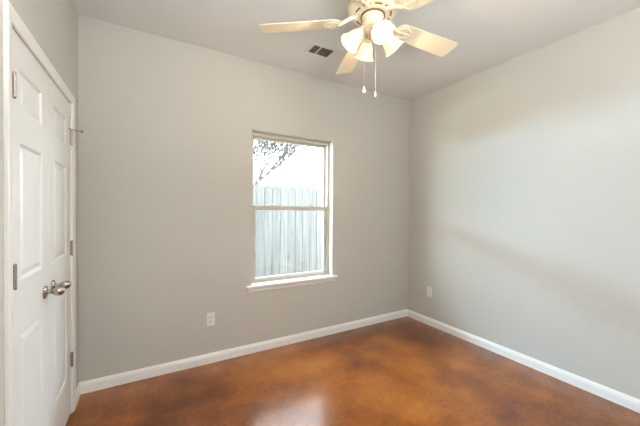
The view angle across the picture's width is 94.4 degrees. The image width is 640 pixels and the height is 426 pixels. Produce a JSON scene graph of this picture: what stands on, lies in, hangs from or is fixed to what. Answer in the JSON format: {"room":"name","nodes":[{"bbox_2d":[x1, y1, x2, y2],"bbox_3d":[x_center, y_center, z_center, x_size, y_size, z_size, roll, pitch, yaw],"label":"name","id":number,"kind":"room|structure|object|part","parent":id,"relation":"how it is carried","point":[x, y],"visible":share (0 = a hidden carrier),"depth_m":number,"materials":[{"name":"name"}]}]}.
{"room":"empty bedroom","nodes":[
{"label":"empty bedroom","id":0,"kind":"room"},
{"bbox_2d":[0,0,78,425],"bbox_3d":[-0.874,-0.028,0.465,0.160,2.743,3.778,0,1,-30],"label":"wall","id":1,"kind":"structure","parent":0,"point":[53,24],"depth_m":1.53,"materials":[{"name":"paint"}]},
{"bbox_2d":[12,28,64,425],"bbox_3d":[-1.252,0.310,1.321,0.113,2.018,0.482,0,1,-30],"label":"door","id":2,"kind":"structure","parent":1,"relation":"in","point":[31,291],"depth_m":1.29,"materials":[{"name":"white paint"}]},
{"bbox_3d":[-1.320,0.392,1.485,0.066,0.046,0.046,0,1,-30],"label":"knob","id":3,"kind":"part","parent":2,"relation":"part of","materials":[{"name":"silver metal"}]},
{"bbox_2d":[3,0,75,425],"bbox_3d":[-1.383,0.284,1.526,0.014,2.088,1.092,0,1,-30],"label":"trim","id":4,"kind":"structure","parent":1,"relation":"attached to","point":[11,18],"depth_m":1.07,"materials":[{"name":"white paint"}]},
{"bbox_2d":[48,76,83,425],"bbox_3d":[-1.502,0.303,1.756,0.113,2.018,0.514,0,1,-30],"label":"door","id":5,"kind":"structure","parent":1,"relation":"in","point":[60,134],"depth_m":1.69,"materials":[{"name":"white paint"}]},
{"bbox_3d":[-1.387,0.390,1.603,0.066,0.046,0.046,0,1,-30],"label":"knob","id":6,"kind":"part","parent":5,"relation":"part of","materials":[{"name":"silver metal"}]},
{"bbox_2d":[76,383,80,405],"bbox_3d":[-1.703,1.277,2.080,0.013,0.085,0.162,0,1,-30],"label":"baseboard","id":7,"kind":"structure","parent":1,"relation":"attached to","point":[78,389],"depth_m":2.09,"materials":[{"name":"white paint"}]},
{"bbox_2d":[78,15,409,381],"bbox_3d":[-0.347,-0.053,3.040,3.641,2.743,0.160,0,1,-30],"label":"wall","id":8,"kind":"structure","parent":0,"point":[168,125],"depth_m":2.56,"materials":[{"name":"paint"}]},
{"bbox_2d":[206,312,214,325],"bbox_3d":[-0.961,0.935,2.605,0.070,0.115,0.008,0,1,-30],"label":"wall outlet","id":9,"kind":"object","parent":8,"relation":"attached to","point":[210,317],"visible":1,"depth_m":2.60,"materials":[{"name":"plastic"}]},
{"bbox_2d":[79,309,407,393],"bbox_3d":[-0.313,1.277,2.980,3.321,0.085,0.013,0,1,-30],"label":"baseboard","id":10,"kind":"structure","parent":8,"relation":"attached to","point":[96,384],"depth_m":2.65,"materials":[{"name":"white paint"}]},
{"bbox_2d":[246,132,337,292],"bbox_3d":[-0.280,-0.018,3.055,1.002,1.528,0.191,0,1,-30],"label":"window","id":11,"kind":"structure","parent":8,"relation":"in","point":[274,282],"depth_m":3.09,"materials":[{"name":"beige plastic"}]},
{"bbox_3d":[-0.313,-0.388,3.111,0.841,0.721,0.024,0,1,-30],"label":"sash","id":12,"kind":"part","parent":11,"relation":"part of","materials":[{"name":"clear glass"}]},
{"bbox_3d":[-0.303,0.300,3.092,0.837,0.743,0.028,0,1,-30],"label":"sash","id":13,"kind":"part","parent":11,"relation":"part of","materials":[{"name":"clear glass"}]},
{"bbox_2d":[65,316,639,425],"bbox_3d":[0.625,1.404,1.349,3.641,0.120,4.098,0,1,-30],"label":"floor","id":14,"kind":"structure","parent":0,"point":[403,371],"depth_m":2.20,"materials":[{"name":"concrete"}]},
{"bbox_2d":[73,0,639,101],"bbox_3d":[0.646,-1.458,1.317,3.641,0.120,4.098,0,1,-30],"label":"ceiling","id":15,"kind":"structure","parent":0,"point":[488,34],"depth_m":2.27,"materials":[{"name":"paint"}]},
{"bbox_2d":[304,42,344,60],"bbox_3d":[0.041,-1.413,2.612,0.318,0.008,0.170,0,1,-30],"label":"ceiling vent","id":16,"kind":"object","parent":15,"relation":"in","point":[315,49],"visible":1,"depth_m":2.61,"materials":[{"name":"white metal"}]},
{"bbox_2d":[259,0,457,96],"bbox_3d":[0.361,-1.052,1.819,1.310,0.708,1.363,0,1,-30],"label":"ceiling fan","id":17,"kind":"object","parent":15,"relation":"hanging from","point":[373,18],"visible":1,"depth_m":1.81,"materials":[{"name":"beige wood"}]},
{"bbox_3d":[-0.119,-1.170,1.858,0.515,0.035,0.140,1,1,8],"label":"blade","id":18,"kind":"part","parent":17,"relation":"part of","materials":[{"name":"beige wood"}]},
{"bbox_3d":[0.241,-1.172,2.234,0.140,0.035,0.515,0,1,-10],"label":"blade","id":19,"kind":"part","parent":17,"relation":"part of","materials":[{"name":"beige wood"}]},
{"bbox_3d":[0.190,-1.036,1.778,0.135,0.138,0.125,0,1,-30],"label":"lamp shade","id":20,"kind":"part","parent":17,"relation":"part of","materials":[{"name":"beige glass"}]},
{"bbox_3d":[0.297,-1.037,1.929,0.125,0.138,0.135,0,1,-30],"label":"lamp shade","id":21,"kind":"part","parent":17,"relation":"part of","materials":[{"name":"beige glass"}]},
{"bbox_2d":[363,37,371,43],"bbox_3d":[0.303,-1.088,1.877,0.055,0.047,0.051,0,1,-30],"label":"socket","id":22,"kind":"object","parent":17,"relation":"attached to","point":[368,40],"depth_m":1.86,"materials":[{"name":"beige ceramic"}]},
{"bbox_3d":[0.334,-0.928,1.781,0.004,0.400,0.003,0,1,-30],"label":"pull chain","id":23,"kind":"part","parent":17,"relation":"part of","materials":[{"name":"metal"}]},
{"bbox_3d":[0.337,-1.063,1.700,0.046,0.074,0.068,0,1,-30],"label":"bulb","id":24,"kind":"part","parent":17,"relation":"part of","materials":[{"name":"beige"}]},
{"bbox_3d":[0.341,-1.034,1.671,0.125,0.138,0.135,0,1,-30],"label":"lamp shade","id":25,"kind":"part","parent":17,"relation":"part of","materials":[{"name":"beige glass"}]},
{"bbox_3d":[0.448,-1.035,1.822,0.135,0.138,0.125,0,1,-30],"label":"lamp shade","id":26,"kind":"part","parent":17,"relation":"part of","materials":[{"name":"beige glass"}]},
{"bbox_3d":[0.640,-1.160,1.493,0.515,0.035,0.140,1,1,44],"label":"blade","id":27,"kind":"part","parent":17,"relation":"part of","materials":[{"name":"beige wood"}]},
{"bbox_3d":[0.713,-1.166,2.003,0.516,0.035,0.142,0,1,-30],"label":"blade","id":28,"kind":"part","parent":17,"relation":"part of","materials":[{"name":"beige wood"}]},
{"bbox_2d":[407,7,639,399],"bbox_3d":[2.184,-0.025,2.132,0.160,2.743,3.938,0,1,-30],"label":"wall","id":29,"kind":"structure","parent":0,"point":[524,198],"depth_m":2.50,"materials":[{"name":"paint"}]},
{"bbox_2d":[427,286,431,296],"bbox_3d":[1.293,0.933,3.510,0.008,0.115,0.070,0,1,-30],"label":"wall outlet","id":30,"kind":"object","parent":29,"relation":"attached to","point":[429,289],"visible":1,"depth_m":3.50,"materials":[{"name":"plastic"}]},
{"bbox_2d":[407,309,639,412],"bbox_3d":[2.062,1.303,2.167,0.013,0.085,3.766,0,1,-30],"label":"baseboard","id":31,"kind":"structure","parent":29,"relation":"attached to","point":[632,403],"depth_m":2.50,"materials":[{"name":"white paint"}]},
{"label":"outside","id":32,"kind":"structure","parent":0,"visible":0},
{"bbox_3d":[-7.615,1.248,23.265,34.000,0.180,42.112,0,1,-30],"label":"yard","id":33,"kind":"structure","parent":32,"visible":0},
{"bbox_2d":[254,140,311,184],"bbox_3d":[-2.037,-1.773,8.534,5.491,6.280,5.024,0,1,-10],"label":"bare tree","id":34,"kind":"object","parent":33,"relation":"on","point":[289,149],"visible":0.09,"depth_m":8.44,"materials":[{"name":"grey plant"}]},
{"bbox_2d":[253,184,321,276],"bbox_3d":[-0.561,0.466,5.286,8.500,1.914,0.150,0,1,-30],"label":"fence","id":35,"kind":"object","parent":33,"relation":"on","point":[286,241],"visible":0.11,"depth_m":5.19,"materials":[{"name":"grey wood"}]}
]}

